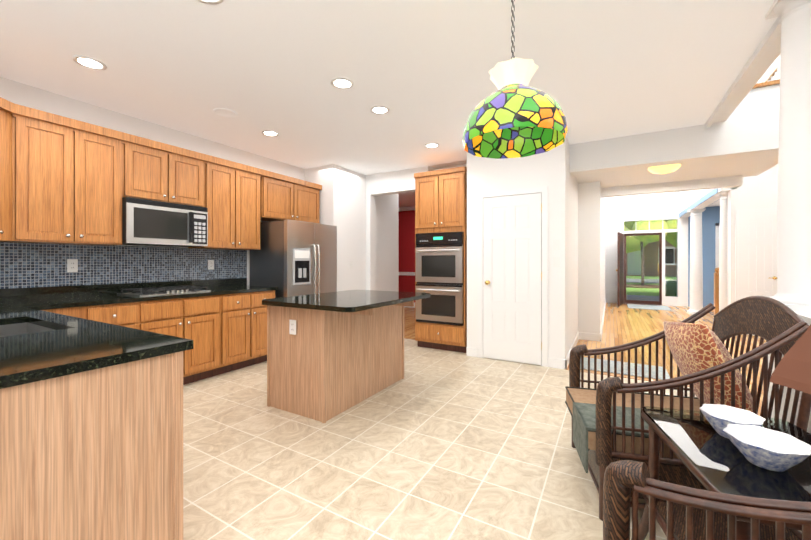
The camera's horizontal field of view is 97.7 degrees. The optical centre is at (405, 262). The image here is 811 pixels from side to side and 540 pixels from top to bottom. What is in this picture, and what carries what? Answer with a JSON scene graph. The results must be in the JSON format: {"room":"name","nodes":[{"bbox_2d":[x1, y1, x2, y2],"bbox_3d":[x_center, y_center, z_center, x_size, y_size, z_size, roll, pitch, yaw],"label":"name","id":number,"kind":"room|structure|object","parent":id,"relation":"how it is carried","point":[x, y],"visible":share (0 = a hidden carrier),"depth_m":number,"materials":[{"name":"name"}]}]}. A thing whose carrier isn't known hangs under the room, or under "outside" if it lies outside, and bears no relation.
{"room":"kitchen","nodes":[
{"label":"kitchen","id":0,"kind":"room"},
{"bbox_2d":[0,97,43,244],"bbox_3d":[-3.111,-0.669,2.410,0.605,1.020,0.730,0,0,30],"label":"upper cabinet","id":1,"kind":"object","parent":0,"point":[21,151],"depth_m":2.68,"materials":[{"name":"brown wood"}]},
{"bbox_2d":[8,110,135,248],"bbox_3d":[-2.886,-0.670,3.060,0.344,1.020,0.760,0,0,30],"label":"upper cabinet","id":2,"kind":"object","parent":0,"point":[89,169],"depth_m":3.01,"materials":[{"name":"brown wood"}]},
{"bbox_2d":[136,137,207,207],"bbox_3d":[-2.540,-0.890,3.657,0.344,0.580,0.760,0,0,30],"label":"upper cabinet","id":3,"kind":"object","parent":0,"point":[164,172],"depth_m":3.59,"materials":[{"name":"brown wood"}]},
{"bbox_2d":[122,197,207,246],"bbox_3d":[-2.502,-0.385,3.635,0.423,0.420,0.750,0,0,30],"label":"over-the-range microwave","id":4,"kind":"object","parent":3,"relation":"attached to","point":[151,222],"visible":1,"depth_m":3.49,"materials":[{"name":"silver metal"}]},
{"bbox_2d":[312,180,339,290],"bbox_3d":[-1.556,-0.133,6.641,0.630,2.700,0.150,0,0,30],"label":"wall","id":5,"kind":"structure","parent":0,"point":[329,196],"depth_m":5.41,"materials":[{"name":"white paint"}]},
{"bbox_2d":[0,277,246,300],"bbox_3d":[-2.832,0.260,3.475,0.023,0.100,2.861,0,0,30],"label":"backsplash","id":6,"kind":"structure","parent":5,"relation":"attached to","point":[37,290],"depth_m":3.30,"materials":[{"name":"black stone"}]},
{"bbox_2d":[180,155,263,252],"bbox_3d":[-2.187,-0.671,4.268,0.344,1.020,0.790,0,0,30],"label":"upper cabinet","id":7,"kind":"object","parent":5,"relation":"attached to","point":[235,190],"depth_m":4.19,"materials":[{"name":"brown wood"}]},
{"bbox_2d":[264,170,319,222],"bbox_3d":[-1.719,-0.882,5.077,0.344,0.600,1.039,0,0,30],"label":"upper cabinet","id":8,"kind":"object","parent":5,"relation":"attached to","point":[285,197],"depth_m":4.93,"materials":[{"name":"brown wood"}]},
{"bbox_2d":[340,192,363,290],"bbox_3d":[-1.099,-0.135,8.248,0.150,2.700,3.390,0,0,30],"label":"wall","id":9,"kind":"structure","parent":0,"point":[351,207],"depth_m":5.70,"materials":[{"name":"white paint"}]},
{"bbox_2d":[364,176,399,291],"bbox_3d":[-0.425,-0.133,6.639,0.130,2.700,0.920,0,0,30],"label":"wall","id":10,"kind":"structure","parent":0,"point":[385,214],"depth_m":6.48,"materials":[{"name":"white paint"}]},
{"bbox_2d":[367,185,414,307],"bbox_3d":[-0.222,0.006,5.772,1.050,2.425,0.018,0,0,30],"label":"trim","id":11,"kind":"structure","parent":10,"relation":"attached to","point":[405,188],"depth_m":5.98,"materials":[{"name":"white paint"}]},
{"bbox_2d":[0,0,778,206],"bbox_3d":[3.078,-2.766,4.333,11.300,3.030,14.300,0,0,30],"label":"ceiling","id":12,"kind":"structure","parent":0,"point":[606,69],"depth_m":2.66,"materials":[{"name":"white paint"}]},
{"bbox_2d":[73,55,106,69],"bbox_3d":[-2.336,-1.475,2.626,0.189,0.008,0.189,0,0,9],"label":"recessed light","id":13,"kind":"object","parent":12,"relation":"in","point":[96,64],"depth_m":2.62,"materials":[{"name":"white paint"}]},
{"bbox_2d":[198,0,222,4],"bbox_3d":[-1.096,-1.474,1.931,0.189,0.008,0.189,0,0,24],"label":"recessed light","id":14,"kind":"object","parent":12,"relation":"in","point":[212,2],"depth_m":2.00,"materials":[{"name":"white paint"}]},
{"bbox_2d":[213,108,237,117],"bbox_3d":[-1.781,-1.476,3.506,0.219,0.007,0.219,0,0,-15],"label":"ceiling speaker","id":15,"kind":"object","parent":12,"relation":"in","point":[223,112],"depth_m":3.49,"materials":[{"name":"white paint"}]},
{"bbox_2d":[262,130,278,136],"bbox_3d":[-1.550,-1.476,4.065,0.189,0.008,0.189,0,0,9],"label":"recessed light","id":16,"kind":"object","parent":12,"relation":"in","point":[266,132],"depth_m":4.06,"materials":[{"name":"white paint"}]},
{"bbox_2d":[331,77,353,89],"bbox_3d":[-0.520,-1.475,2.927,0.189,0.008,0.189,0,0,24],"label":"recessed light","id":17,"kind":"object","parent":12,"relation":"in","point":[339,82],"depth_m":2.93,"materials":[{"name":"white paint"}]},
{"bbox_2d":[370,106,389,113],"bbox_3d":[-0.247,-1.476,3.439,0.189,0.008,0.189,0,0,9],"label":"recessed light","id":18,"kind":"object","parent":12,"relation":"in","point":[375,109],"depth_m":3.43,"materials":[{"name":"white paint"}]},
{"bbox_2d":[425,143,439,147],"bbox_3d":[0.336,-1.477,4.488,0.189,0.008,0.189,0,0,9],"label":"recessed light","id":19,"kind":"object","parent":12,"relation":"in","point":[429,145],"depth_m":4.48,"materials":[{"name":"white paint"}]},
{"bbox_2d":[462,0,567,158],"bbox_3d":[0.555,-1.043,1.831,0.516,0.869,0.516,0,0,30],"label":"pendant lamp","id":20,"kind":"object","parent":12,"relation":"hanging from","point":[514,115],"visible":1,"depth_m":1.74,"materials":[{"name":"multicoloured glass"}]},
{"bbox_2d":[648,164,680,173],"bbox_3d":[3.314,-1.195,4.544,0.340,0.110,0.340,0,0,30],"label":"hall ceiling light","id":21,"kind":"object","parent":12,"relation":"attached to","point":[664,169],"visible":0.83,"depth_m":4.46,"materials":[{"name":"yellow glass"}]},
{"bbox_2d":[400,210,414,302],"bbox_3d":[1.242,-0.135,8.950,3.500,2.700,0.150,0,0,30],"label":"wall","id":22,"kind":"structure","parent":0,"point":[407,218],"depth_m":9.55,"materials":[{"name":"red paint"}]},
{"bbox_2d":[183,338,801,539],"bbox_3d":[-0.654,1.246,2.221,5.360,0.050,6.600,0,0,30],"label":"floor","id":23,"kind":"structure","parent":0,"point":[436,444],"depth_m":2.17,"materials":[{"name":"beige tile"}]},
{"bbox_2d":[48,305,99,320],"bbox_3d":[-2.861,0.783,2.821,0.627,0.875,0.430,0,0,30],"label":"base cabinet","id":24,"kind":"object","parent":23,"relation":"on","point":[92,312],"depth_m":2.77,"materials":[{"name":"brown wood"}]},
{"bbox_2d":[0,345,187,539],"bbox_3d":[-1.346,0.785,1.311,0.732,0.875,0.619,0,0,30],"label":"base cabinet","id":25,"kind":"object","parent":23,"relation":"on","point":[97,372],"depth_m":1.17,"materials":[{"name":"brown wood"}]},
{"bbox_2d":[0,301,195,384],"bbox_3d":[-2.208,0.329,1.824,2.755,0.035,0.662,0,0,30],"label":"countertop","id":26,"kind":"structure","parent":25,"relation":"on","point":[66,342],"depth_m":1.36,"materials":[{"name":"black stone"}]},
{"bbox_2d":[0,321,43,336],"bbox_3d":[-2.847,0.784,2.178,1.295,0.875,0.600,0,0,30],"label":"sink","id":27,"kind":"object","parent":26,"relation":"in","point":[6,327],"depth_m":1.99,"materials":[{"name":"grey metal"}]},
{"bbox_2d":[100,301,151,328],"bbox_3d":[-2.676,0.783,3.142,0.627,0.875,0.420,0,0,30],"label":"base cabinet","id":28,"kind":"object","parent":23,"relation":"on","point":[138,314],"depth_m":3.04,"materials":[{"name":"brown wood"}]},
{"bbox_2d":[152,293,223,383],"bbox_3d":[-2.435,0.782,3.557,0.627,0.875,0.830,0,0,30],"label":"base cabinet","id":29,"kind":"object","parent":23,"relation":"on","point":[201,318],"depth_m":3.57,"materials":[{"name":"brown wood"}]},
{"bbox_2d":[8,285,277,308],"bbox_3d":[-2.407,0.327,3.602,0.630,0.035,2.216,0,0,30],"label":"countertop","id":30,"kind":"structure","parent":29,"relation":"on","point":[41,302],"depth_m":3.09,"materials":[{"name":"black stone"}]},
{"bbox_2d":[117,285,210,296],"bbox_3d":[-2.425,0.284,3.591,0.440,0.050,0.660,0,0,30],"label":"cooktop","id":31,"kind":"object","parent":30,"relation":"in","point":[150,291],"visible":1,"depth_m":3.49,"materials":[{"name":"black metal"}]},
{"bbox_2d":[224,289,277,372],"bbox_3d":[-2.047,0.782,4.228,0.627,0.875,0.721,0,0,30],"label":"base cabinet","id":32,"kind":"object","parent":23,"relation":"on","point":[245,316],"depth_m":4.02,"materials":[{"name":"brown wood"}]},
{"bbox_2d":[250,219,336,297],"bbox_3d":[-1.517,0.344,4.949,0.791,1.750,0.920,0,0,30],"label":"fridge","id":33,"kind":"object","parent":23,"relation":"on","point":[289,258],"visible":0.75,"depth_m":4.61,"materials":[{"name":"silver metal"}]},
{"bbox_2d":[267,298,423,422],"bbox_3d":[-0.487,0.785,3.299,0.892,0.870,1.211,0,0,30],"label":"kitchen island","id":34,"kind":"object","parent":23,"relation":"on","point":[330,355],"depth_m":2.92,"materials":[{"name":"brown wood"}]},
{"bbox_2d":[262,290,430,313],"bbox_3d":[-0.476,0.332,3.267,0.980,0.035,1.310,0,0,30],"label":"island countertop","id":35,"kind":"structure","parent":34,"relation":"on","point":[349,301],"depth_m":2.92,"materials":[{"name":"black stone"}]},
{"bbox_2d":[414,166,466,352],"bbox_3d":[0.609,-0.022,5.116,0.765,2.480,0.662,0,0,30],"label":"tall cabinet","id":36,"kind":"object","parent":23,"relation":"on","point":[441,201],"visible":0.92,"depth_m":4.84,"materials":[{"name":"brown wood"}]},
{"bbox_2d":[416,232,463,325],"bbox_3d":[0.557,0.218,5.042,0.698,1.244,0.581,0,0,30],"label":"double oven","id":37,"kind":"object","parent":36,"relation":"in","point":[440,268],"visible":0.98,"depth_m":4.83,"materials":[{"name":"silver metal"}]},
{"bbox_2d":[565,295,810,520],"bbox_3d":[1.399,0.697,1.917,0.902,1.053,0.747,0,0,15],"label":"armchair","id":38,"kind":"object","parent":23,"relation":"on","point":[609,424],"visible":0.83,"depth_m":1.70,"materials":[{"name":"wicker"}]},
{"bbox_2d":[603,460,810,539],"bbox_3d":[0.614,0.698,0.487,0.747,1.053,0.897,0,0,-44],"label":"armchair","id":39,"kind":"object","parent":23,"relation":"on","point":[622,478],"visible":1,"depth_m":0.89,"materials":[{"name":"wicker"}]},
{"bbox_2d":[631,406,810,539],"bbox_3d":[1.168,0.923,1.155,0.559,0.610,0.699,0,0,15],"label":"side table","id":40,"kind":"object","parent":23,"relation":"on","point":[706,453],"visible":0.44,"depth_m":1.22,"materials":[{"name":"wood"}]},
{"bbox_2d":[699,404,765,438],"bbox_3d":[1.161,0.578,1.263,0.178,0.078,0.178,0,0,30],"label":"bowl","id":41,"kind":"object","parent":40,"relation":"on","point":[719,418],"visible":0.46,"depth_m":1.29,"materials":[{"name":"ceramic"}]},
{"bbox_2d":[723,424,810,471],"bbox_3d":[1.105,0.578,1.087,0.200,0.078,0.200,0,0,30],"label":"bowl","id":42,"kind":"object","parent":40,"relation":"on","point":[767,449],"visible":1,"depth_m":1.09,"materials":[{"name":"ceramic"}]},
{"bbox_2d":[770,324,810,393],"bbox_3d":[1.298,0.400,1.021,0.247,0.435,0.247,0,0,-5],"label":"table lamp","id":43,"kind":"object","parent":40,"relation":"on","point":[792,370],"visible":1,"depth_m":1.08,"materials":[{"name":"brown fabric"}]},
{"bbox_2d":[464,136,607,365],"bbox_3d":[3.420,-1.484,7.671,1.490,5.400,7.880,0,0,30],"label":"wall","id":44,"kind":"structure","parent":0,"point":[584,220],"depth_m":4.57,"materials":[{"name":"white paint"}]},
{"bbox_2d":[483,193,541,364],"bbox_3d":[1.278,0.195,4.310,0.709,2.029,0.084,0,0,30],"label":"pantry door","id":45,"kind":"structure","parent":44,"relation":"in","point":[512,277],"depth_m":4.32,"materials":[{"name":"white wood"}]},
{"bbox_2d":[466,186,566,368],"bbox_3d":[1.304,0.167,4.335,1.170,2.105,0.018,0,0,30],"label":"trim","id":46,"kind":"structure","parent":44,"relation":"attached to","point":[547,361],"depth_m":4.15,"materials":[{"name":"white paint"}]},
{"bbox_2d":[567,332,578,366],"bbox_3d":[2.284,1.164,4.828,0.014,0.110,1.844,0,0,30],"label":"trim","id":47,"kind":"structure","parent":44,"relation":"attached to","point":[575,342],"depth_m":4.80,"materials":[{"name":"white paint"}]},
{"bbox_2d":[599,300,606,340],"bbox_3d":[4.521,1.160,8.075,0.014,0.110,6.044,0,0,30],"label":"trim","id":48,"kind":"structure","parent":44,"relation":"attached to","point":[600,335],"depth_m":6.30,"materials":[{"name":"white paint"}]},
{"bbox_2d":[404,303,765,415],"bbox_3d":[3.013,1.241,4.374,11.150,0.056,14.000,0,0,30],"label":"floor","id":49,"kind":"structure","parent":0,"point":[623,323],"depth_m":6.14,"materials":[{"name":"brown wood"}]},
{"bbox_2d":[580,304,671,379],"bbox_3d":[4.581,1.211,6.912,1.038,0.012,7.678,0,0,37],"label":"area rug","id":50,"kind":"object","parent":49,"relation":"on","point":[646,367],"visible":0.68,"depth_m":4.07,"materials":[{"name":"white fabric"}]},
{"bbox_2d":[687,208,705,313],"bbox_3d":[6.834,-0.010,8.332,0.326,2.450,0.326,0,0,30],"label":"column","id":51,"kind":"structure","parent":49,"relation":"on","point":[696,280],"depth_m":8.24,"materials":[{"name":"white paint"}]},
{"bbox_2d":[716,192,727,310],"bbox_3d":[5.735,-0.008,6.333,0.272,2.450,0.272,0,0,30],"label":"column","id":52,"kind":"structure","parent":49,"relation":"on","point":[723,270],"depth_m":6.29,"materials":[{"name":"white paint"}]},
{"bbox_2d":[714,54,780,314],"bbox_3d":[3.860,-0.791,3.740,1.050,4.021,8.987,0,0,30],"label":"stair rail","id":53,"kind":"object","parent":49,"relation":"on","point":[770,80],"visible":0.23,"depth_m":4.72,"materials":[{"name":"brown wood"}]},
{"bbox_2d":[608,192,675,305],"bbox_3d":[8.790,-1.486,9.195,6.280,5.400,0.165,0,0,30],"label":"wall","id":54,"kind":"structure","parent":0,"point":[658,204],"depth_m":10.33,"materials":[{"name":"white paint"}]},
{"bbox_2d":[616,232,623,305],"bbox_3d":[6.127,0.189,10.125,0.210,2.030,0.898,0,0,30],"label":"front door","id":55,"kind":"structure","parent":54,"relation":"in","point":[620,269],"depth_m":9.91,"materials":[{"name":"brown wood"}]},
{"bbox_2d":[624,219,676,304],"bbox_3d":[7.036,0.003,10.208,1.262,2.412,0.070,0,0,30],"label":"window","id":56,"kind":"structure","parent":54,"relation":"in","point":[640,301],"depth_m":10.21,"materials":[{"name":"clear glass"}]},
{"bbox_2d":[601,175,741,197],"bbox_3d":[4.116,-1.182,5.611,1.780,0.140,0.150,0,0,30],"label":"header beam","id":57,"kind":"structure","parent":0,"point":[731,181],"depth_m":5.50,"materials":[{"name":"white paint"}]},
{"bbox_2d":[570,84,779,175],"bbox_3d":[3.105,-1.456,3.972,2.290,0.650,0.200,0,0,30],"label":"header beam","id":58,"kind":"structure","parent":0,"point":[749,126],"depth_m":3.84,"materials":[{"name":"white paint"}]},
{"bbox_2d":[676,190,699,306],"bbox_3d":[6.654,-1.484,7.990,0.250,5.400,4.050,0,0,30],"label":"wall","id":59,"kind":"structure","parent":0,"point":[685,200],"depth_m":9.73,"materials":[{"name":"white paint"}]},
{"bbox_2d":[700,32,810,433],"bbox_3d":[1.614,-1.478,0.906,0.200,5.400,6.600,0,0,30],"label":"wall","id":60,"kind":"structure","parent":0,"point":[760,191],"depth_m":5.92,"materials":[{"name":"white paint"}]},
{"bbox_2d":[705,16,810,325],"bbox_3d":[1.597,-0.128,0.918,0.220,2.700,6.600,0,0,30],"label":"trim","id":61,"kind":"structure","parent":60,"relation":"attached to","point":[770,37],"depth_m":3.29,"materials":[{"name":"white paint"}]},
{"bbox_2d":[741,211,776,334],"bbox_3d":[5.816,0.192,5.825,0.472,2.028,0.075,0,0,30],"label":"closet door","id":62,"kind":"structure","parent":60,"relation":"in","point":[758,253],"depth_m":5.84,"materials":[{"name":"white paint"}]},
{"bbox_2d":[765,0,810,311],"bbox_3d":[2.198,-0.609,1.956,0.272,1.740,0.272,0,0,30],"label":"column","id":63,"kind":"structure","parent":60,"relation":"on","point":[794,235],"depth_m":1.92,"materials":[{"name":"white paint"}]},
{"label":"outside","id":64,"kind":"structure","parent":0,"visible":0},
{"bbox_2d":[624,219,676,304],"bbox_3d":[18.082,-3.685,31.263,80.000,10.245,47.350,0,0,30],"label":"garden","id":65,"kind":"object","parent":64,"point":[671,257],"depth_m":24.98,"materials":[{"name":"green plant"}]}
]}

